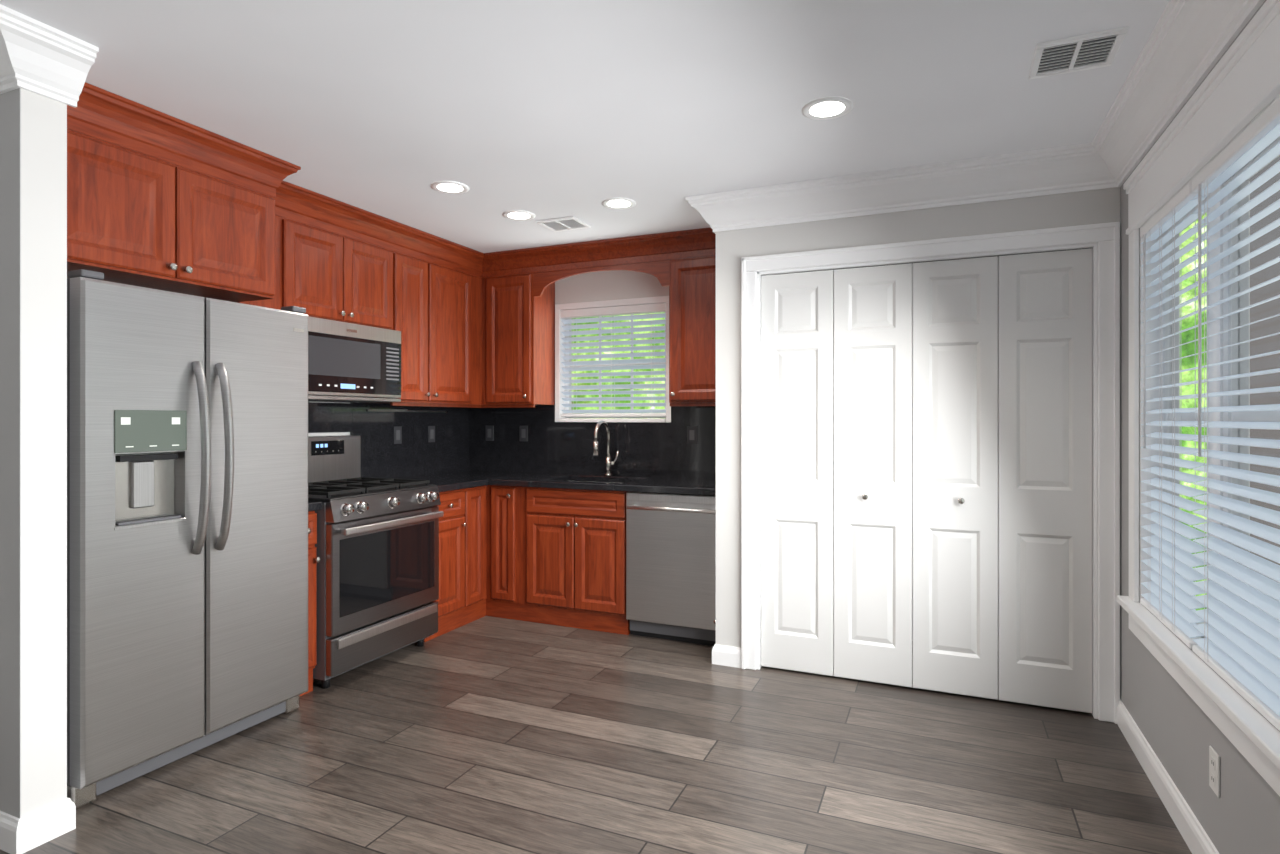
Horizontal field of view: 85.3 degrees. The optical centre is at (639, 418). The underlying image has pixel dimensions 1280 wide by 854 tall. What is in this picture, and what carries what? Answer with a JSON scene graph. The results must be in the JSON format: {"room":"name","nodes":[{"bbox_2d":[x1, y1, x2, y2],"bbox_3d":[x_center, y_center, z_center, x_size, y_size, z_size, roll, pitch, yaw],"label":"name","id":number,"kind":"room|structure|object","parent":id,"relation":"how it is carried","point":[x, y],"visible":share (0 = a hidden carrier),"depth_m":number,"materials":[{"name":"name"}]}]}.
{"room":"kitchen","nodes":[
{"label":"kitchen","id":0,"kind":"room"},
{"bbox_2d":[0,88,66,817],"bbox_3d":[-2.186,0.070,2.280,0.795,2.440,0.121,0,0,23],"label":"wall","id":1,"kind":"structure","parent":0,"point":[33,452],"depth_m":2.10,"materials":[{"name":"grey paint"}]},
{"bbox_2d":[0,811,35,853],"bbox_3d":[-2.193,1.240,2.209,0.781,0.100,0.016,0,0,23],"label":"baseboard","id":2,"kind":"structure","parent":1,"relation":"attached to","point":[17,835],"depth_m":2.07,"materials":[{"name":"white wood"}]},
{"bbox_2d":[0,4,98,106],"bbox_3d":[-2.150,-1.067,2.209,0.919,0.164,0.267,0,0,23],"label":"crown molding","id":3,"kind":"structure","parent":1,"relation":"attached to","point":[43,59],"depth_m":2.07,"materials":[{"name":"white"}]},
{"bbox_2d":[308,501,321,511],"bbox_3d":[-1.808,0.409,3.320,0.614,0.038,0.157,0,0,23],"label":"countertop","id":4,"kind":"structure","parent":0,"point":[312,505],"depth_m":3.24,"materials":[{"name":"black stone"}]},
{"bbox_2d":[308,401,388,436],"bbox_3d":[-2.705,0.070,2.234,0.120,2.440,6.990,0,0,23],"label":"wall","id":5,"kind":"structure","parent":0,"point":[330,434],"depth_m":4.10,"materials":[{"name":"grey paint"}]},
{"bbox_2d":[308,402,471,478],"bbox_3d":[-1.719,-0.035,4.324,0.021,0.926,2.070,0,0,23],"label":"backsplash","id":6,"kind":"structure","parent":5,"relation":"attached to","point":[461,443],"depth_m":4.62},
{"bbox_2d":[394,426,401,443],"bbox_3d":[-1.596,0.107,4.576,0.006,0.115,0.072,0,0,23],"label":"outlet","id":7,"kind":"object","parent":6,"relation":"attached to","point":[397,429],"depth_m":4.58,"materials":[{"name":"grey plastic"}]},
{"bbox_2d":[428,426,434,441],"bbox_3d":[-1.464,0.107,4.881,0.006,0.115,0.072,0,0,23],"label":"outlet","id":8,"kind":"object","parent":6,"relation":"attached to","point":[431,429],"depth_m":4.87,"materials":[{"name":"grey plastic"}]},
{"bbox_2d":[367,409,446,412],"bbox_3d":[-1.538,-0.053,4.671,0.036,0.016,0.750,0,0,23],"label":"backsplash","id":9,"kind":"structure","parent":5,"relation":"attached to","point":[384,410],"depth_m":4.54,"materials":[{"name":"black stone"}]},
{"bbox_2d":[0,0,1168,252],"bbox_3d":[-0.810,-1.180,1.413,4.250,0.060,6.990,0,0,23],"label":"ceiling","id":10,"kind":"structure","parent":0,"point":[658,112],"depth_m":2.42,"materials":[{"name":"white paint"}]},
{"bbox_2d":[67,130,182,287],"bbox_3d":[-2.159,-0.844,2.610,0.577,0.606,0.458,0,0,23],"label":"upper cabinet","id":11,"kind":"object","parent":10,"relation":"hanging from","point":[158,200],"depth_m":2.54,"materials":[{"name":"brown wood"}]},
{"bbox_2d":[151,170,282,305],"bbox_3d":[-1.979,-0.844,3.025,0.577,0.606,0.447,0,0,23],"label":"upper cabinet","id":12,"kind":"object","parent":10,"relation":"hanging from","point":[233,235],"depth_m":2.92,"materials":[{"name":"brown wood"}]},
{"bbox_2d":[261,218,290,309],"bbox_3d":[-1.951,-0.834,3.380,0.347,0.626,0.226,0,0,23],"label":"upper cabinet","id":13,"kind":"object","parent":10,"relation":"hanging from","point":[286,221],"depth_m":3.42,"materials":[{"name":"brown wood"}]},
{"bbox_2d":[67,110,526,277],"bbox_3d":[-1.467,-1.071,3.571,0.431,0.151,2.772,0,0,23],"label":"crown molding","id":14,"kind":"structure","parent":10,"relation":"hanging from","point":[298,206],"depth_m":3.58,"materials":[{"name":"brown wood"}]},
{"bbox_2d":[291,222,346,321],"bbox_3d":[-1.832,-0.834,3.653,0.347,0.626,0.369,0,0,23],"label":"upper cabinet","id":15,"kind":"object","parent":10,"relation":"hanging from","point":[318,257],"depth_m":3.61,"materials":[{"name":"brown wood"}]},
{"bbox_2d":[308,316,400,402],"bbox_3d":[-1.722,-0.306,3.807,0.382,0.416,0.753,0,0,23],"label":"microwave","id":16,"kind":"object","parent":15,"relation":"attached to","point":[351,363],"visible":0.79,"depth_m":3.74,"materials":[{"name":"grey metal"}]},
{"bbox_2d":[67,82,666,273],"bbox_3d":[-0.815,-1.071,3.288,0.990,0.151,2.772,0,0,23],"label":"crown molding","id":17,"kind":"structure","parent":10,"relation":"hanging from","point":[96,102],"depth_m":3.04,"materials":[{"name":"brown wood"}]},
{"bbox_2d":[347,238,398,330],"bbox_3d":[-1.684,-0.834,3.996,0.347,0.626,0.378,0,0,23],"label":"upper cabinet","id":18,"kind":"object","parent":10,"relation":"hanging from","point":[372,271],"depth_m":3.94,"materials":[{"name":"brown wood"}]},
{"bbox_2d":[370,254,434,405],"bbox_3d":[-1.548,-0.624,4.311,0.347,1.046,0.304,0,0,23],"label":"upper cabinet","id":19,"kind":"object","parent":10,"relation":"hanging from","point":[416,278],"depth_m":4.28,"materials":[{"name":"brown wood"}]},
{"bbox_2d":[431,181,468,193],"bbox_3d":[-0.942,-1.145,3.445,0.184,0.008,0.184,0,0,23],"label":"recessed light","id":20,"kind":"object","parent":10,"relation":"in","point":[450,187],"visible":1,"depth_m":3.44,"materials":[{"name":"white"}]},
{"bbox_2d":[435,266,474,405],"bbox_3d":[-1.399,-0.624,4.654,0.347,1.046,0.443,0,0,23],"label":"upper cabinet","id":21,"kind":"object","parent":10,"relation":"hanging from","point":[454,291],"depth_m":4.61,"materials":[{"name":"brown wood"}]},
{"bbox_2d":[502,210,534,219],"bbox_3d":[-0.683,-1.145,3.918,0.184,0.008,0.184,0,0,23],"label":"recessed light","id":22,"kind":"object","parent":10,"relation":"in","point":[518,215],"visible":1,"depth_m":3.91,"materials":[{"name":"white"}]},
{"bbox_2d":[483,274,558,405],"bbox_3d":[-0.871,-0.624,4.947,0.431,1.046,0.308,0,0,23],"label":"upper cabinet","id":23,"kind":"object","parent":10,"relation":"hanging from","point":[519,310],"depth_m":4.81,"materials":[{"name":"brown wood"}]},
{"bbox_2d":[536,216,590,231],"bbox_3d":[-0.448,-1.143,4.085,0.250,0.012,0.220,0,0,23],"label":"ceiling vent","id":24,"kind":"object","parent":10,"relation":"in","point":[565,224],"visible":1,"depth_m":4.07,"materials":[{"name":"white metal"}]},
{"bbox_2d":[602,198,635,208],"bbox_3d":[-0.112,-1.145,3.700,0.184,0.008,0.184,0,0,23],"label":"recessed light","id":25,"kind":"object","parent":10,"relation":"in","point":[619,203],"visible":1,"depth_m":3.69,"materials":[{"name":"white"}]},
{"bbox_2d":[627,227,715,261],"bbox_3d":[-0.147,-1.071,2.999,0.467,0.151,2.772,0,0,23],"label":"crown molding","id":26,"kind":"structure","parent":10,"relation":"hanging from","point":[694,243],"depth_m":4.28,"materials":[{"name":"brown wood"}]},
{"bbox_2d":[663,258,715,405],"bbox_3d":[0.450,-0.624,4.375,0.467,1.046,0.308,0,0,23],"label":"upper cabinet","id":27,"kind":"object","parent":10,"relation":"hanging from","point":[691,282],"depth_m":4.27,"materials":[{"name":"brown wood"}]},
{"bbox_2d":[802,97,852,119],"bbox_3d":[0.692,-1.145,2.570,0.184,0.008,0.184,0,0,23],"label":"recessed light","id":28,"kind":"object","parent":10,"relation":"in","point":[825,108],"visible":1,"depth_m":2.56,"materials":[{"name":"white"}]},
{"bbox_2d":[1028,26,1128,79],"bbox_3d":[1.367,-1.143,2.181,0.235,0.012,0.230,0,0,23],"label":"ceiling vent","id":29,"kind":"object","parent":10,"relation":"in","point":[1073,54],"visible":1,"depth_m":2.17,"materials":[{"name":"white metal"}]},
{"bbox_2d":[0,616,1191,853],"bbox_3d":[-0.810,1.320,1.413,4.250,0.060,6.990,0,0,23],"label":"floor","id":30,"kind":"structure","parent":0,"point":[486,734],"depth_m":2.55,"materials":[{"name":"wood"}]},
{"bbox_2d":[67,269,307,808],"bbox_3d":[-1.940,0.400,2.794,0.816,1.780,0.887,0,0,23],"label":"refrigerator","id":31,"kind":"object","parent":30,"relation":"on","point":[187,524],"visible":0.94,"depth_m":2.55,"materials":[{"name":"grey metal"}]},
{"bbox_2d":[308,435,443,688],"bbox_3d":[-1.571,0.695,3.727,0.722,1.190,0.762,0,0,23],"label":"gas range","id":32,"kind":"object","parent":30,"relation":"on","point":[377,545],"visible":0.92,"depth_m":3.56,"materials":[{"name":"grey metal"}]},
{"bbox_2d":[424,488,467,641],"bbox_3d":[-1.424,0.860,4.269,0.607,0.860,0.336,0,0,23],"label":"base cabinet","id":33,"kind":"object","parent":30,"relation":"on","point":[452,601],"depth_m":4.20,"materials":[{"name":"brown wood"}]},
{"bbox_2d":[393,474,487,491],"bbox_3d":[-1.366,0.409,4.337,0.618,0.038,0.507,0,0,23],"label":"countertop","id":34,"kind":"structure","parent":33,"relation":"on","point":[450,481],"depth_m":4.39,"materials":[{"name":"black stone"}]},
{"bbox_2d":[468,485,487,622],"bbox_3d":[-1.318,0.860,4.513,0.607,0.860,0.195,0,0,23],"label":"base cabinet","id":35,"kind":"object","parent":30,"relation":"on","point":[477,496],"depth_m":4.43,"materials":[{"name":"brown wood"}]},
{"bbox_2d":[488,485,575,621],"bbox_3d":[-0.739,0.860,4.727,0.329,0.860,0.607,0,0,23],"label":"base cabinet","id":36,"kind":"object","parent":30,"relation":"on","point":[554,556],"depth_m":4.38,"materials":[{"name":"brown wood"}]},
{"bbox_2d":[439,470,715,495],"bbox_3d":[-0.416,0.510,4.548,2.193,0.240,0.636,0,0,23],"label":"countertop","id":37,"kind":"structure","parent":36,"relation":"on","point":[671,485],"depth_m":4.35,"materials":[{"name":"black stone"}]},
{"bbox_2d":[593,421,618,475],"bbox_3d":[-0.227,0.200,4.647,0.109,0.378,0.238,0,0,23],"label":"gooseneck faucet","id":38,"kind":"object","parent":37,"relation":"on","point":[609,462],"visible":1,"depth_m":4.71,"materials":[{"name":"silver metal"}]},
{"bbox_2d":[626,492,715,645],"bbox_3d":[0.299,0.862,4.225,0.602,0.857,0.648,0,0,23],"label":"dishwasher","id":39,"kind":"object","parent":30,"relation":"on","point":[670,566],"visible":0.71,"depth_m":3.99,"materials":[{"name":"grey metal"}]},
{"bbox_2d":[555,270,668,422],"bbox_3d":[-0.211,0.070,4.897,2.340,2.440,0.120,0,0,23],"label":"wall","id":40,"kind":"structure","parent":0,"point":[604,285],"depth_m":4.84,"materials":[{"name":"grey paint"}]},
{"bbox_2d":[472,405,715,478],"bbox_3d":[-0.295,0.165,4.855,2.214,0.526,0.020,0,0,23],"label":"backsplash","id":41,"kind":"structure","parent":40,"relation":"attached to","point":[645,449],"depth_m":4.87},
{"bbox_2d":[486,425,493,440],"bbox_3d":[-1.126,0.107,5.200,0.072,0.115,0.006,0,0,23],"label":"outlet","id":42,"kind":"object","parent":41,"relation":"attached to","point":[489,428],"depth_m":5.20,"materials":[{"name":"grey plastic"}]},
{"bbox_2d":[520,426,527,440],"bbox_3d":[-0.851,0.107,5.081,0.072,0.115,0.006,0,0,23],"label":"outlet","id":43,"kind":"object","parent":41,"relation":"attached to","point":[523,429],"depth_m":5.08,"materials":[{"name":"grey plastic"}]},
{"bbox_2d":[687,426,696,443],"bbox_3d":[0.342,0.107,4.564,0.072,0.115,0.006,0,0,23],"label":"outlet","id":44,"kind":"object","parent":41,"relation":"attached to","point":[691,434],"depth_m":4.56,"materials":[{"name":"grey plastic"}]},
{"bbox_2d":[555,296,670,422],"bbox_3d":[-0.178,-0.399,4.867,0.895,0.847,0.150,0,0,23],"label":"window","id":45,"kind":"structure","parent":40,"relation":"in","point":[600,377],"depth_m":4.90,"materials":[{"name":"white plastic"}]},
{"bbox_2d":[560,303,665,416],"bbox_3d":[-0.189,-0.396,4.841,0.809,0.761,0.058,0,0,23],"label":"window blinds","id":46,"kind":"object","parent":45,"relation":"attached to","point":[614,312],"visible":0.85,"depth_m":4.83,"materials":[{"name":"white plastic"}]},
{"bbox_2d":[716,187,1119,717],"bbox_3d":[1.244,0.070,3.363,1.790,2.440,0.120,0,0,23],"label":"wall","id":47,"kind":"structure","parent":0,"point":[734,247],"depth_m":3.55,"materials":[{"name":"grey paint"}]},
{"bbox_2d":[686,143,1093,233],"bbox_3d":[1.073,-1.067,3.304,1.770,0.164,0.124,0,0,23],"label":"crown molding","id":48,"kind":"structure","parent":47,"relation":"attached to","point":[1056,170],"depth_m":3.23,"materials":[{"name":"white wood"}]},
{"bbox_2d":[761,248,1091,712],"bbox_3d":[1.293,0.268,3.300,1.458,2.021,0.064,0,0,23],"label":"closet bifold doors","id":49,"kind":"structure","parent":47,"relation":"in","point":[926,475],"depth_m":3.27,"materials":[{"name":"white painted wood"},{"name":"brushed nickel metal"}]},
{"bbox_2d":[741,222,1119,723],"bbox_3d":[1.302,0.229,3.321,1.638,2.122,0.149,0,0,23],"label":"trim","id":50,"kind":"structure","parent":47,"relation":"attached to","point":[1105,237],"depth_m":3.03,"materials":[{"name":"white wood"}]},
{"bbox_2d":[1120,0,1279,853],"bbox_3d":[1.085,0.070,0.593,0.120,2.440,6.990,0,0,23],"label":"wall","id":51,"kind":"structure","parent":0,"point":[1179,729],"depth_m":2.21,"materials":[{"name":"grey paint"}]},
{"bbox_2d":[1117,699,1218,853],"bbox_3d":[0.858,1.240,0.239,0.016,0.100,5.920,0,0,23],"label":"baseboard","id":52,"kind":"structure","parent":51,"relation":"attached to","point":[1197,840],"depth_m":2.31,"materials":[{"name":"white wood"}]},
{"bbox_2d":[1086,0,1264,189],"bbox_3d":[0.808,-1.067,0.260,0.124,0.164,5.920,0,0,23],"label":"crown molding","id":53,"kind":"structure","parent":51,"relation":"attached to","point":[1187,44],"depth_m":2.17,"materials":[{"name":"white wood"}]},
{"bbox_2d":[1117,0,1279,795],"bbox_3d":[1.497,-0.052,1.613,0.175,1.765,2.470,0,0,23],"label":"window","id":54,"kind":"structure","parent":51,"relation":"in","point":[1241,334],"depth_m":2.04,"materials":[{"name":"white plastic"}]},
{"bbox_2d":[1140,96,1279,730],"bbox_3d":[1.484,-0.011,1.619,0.068,1.429,2.220,0,0,23],"label":"window blinds","id":55,"kind":"object","parent":54,"relation":"attached to","point":[1237,648],"visible":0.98,"depth_m":1.95,"materials":[{"name":"white plastic"}]},
{"bbox_2d":[1209,745,1219,797],"bbox_3d":[1.592,0.978,1.926,0.007,0.115,0.070,0,0,23],"label":"outlet","id":56,"kind":"object","parent":51,"relation":"attached to","point":[1214,770],"visible":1,"depth_m":1.92,"materials":[{"name":"white plastic"}]},
{"label":"outside","id":57,"kind":"structure","parent":0,"visible":0},
{"bbox_2d":[572,213,1205,609],"bbox_3d":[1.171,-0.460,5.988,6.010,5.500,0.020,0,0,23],"label":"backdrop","id":58,"kind":"structure","parent":57,"point":[1190,375],"depth_m":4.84,"materials":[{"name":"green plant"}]}
]}

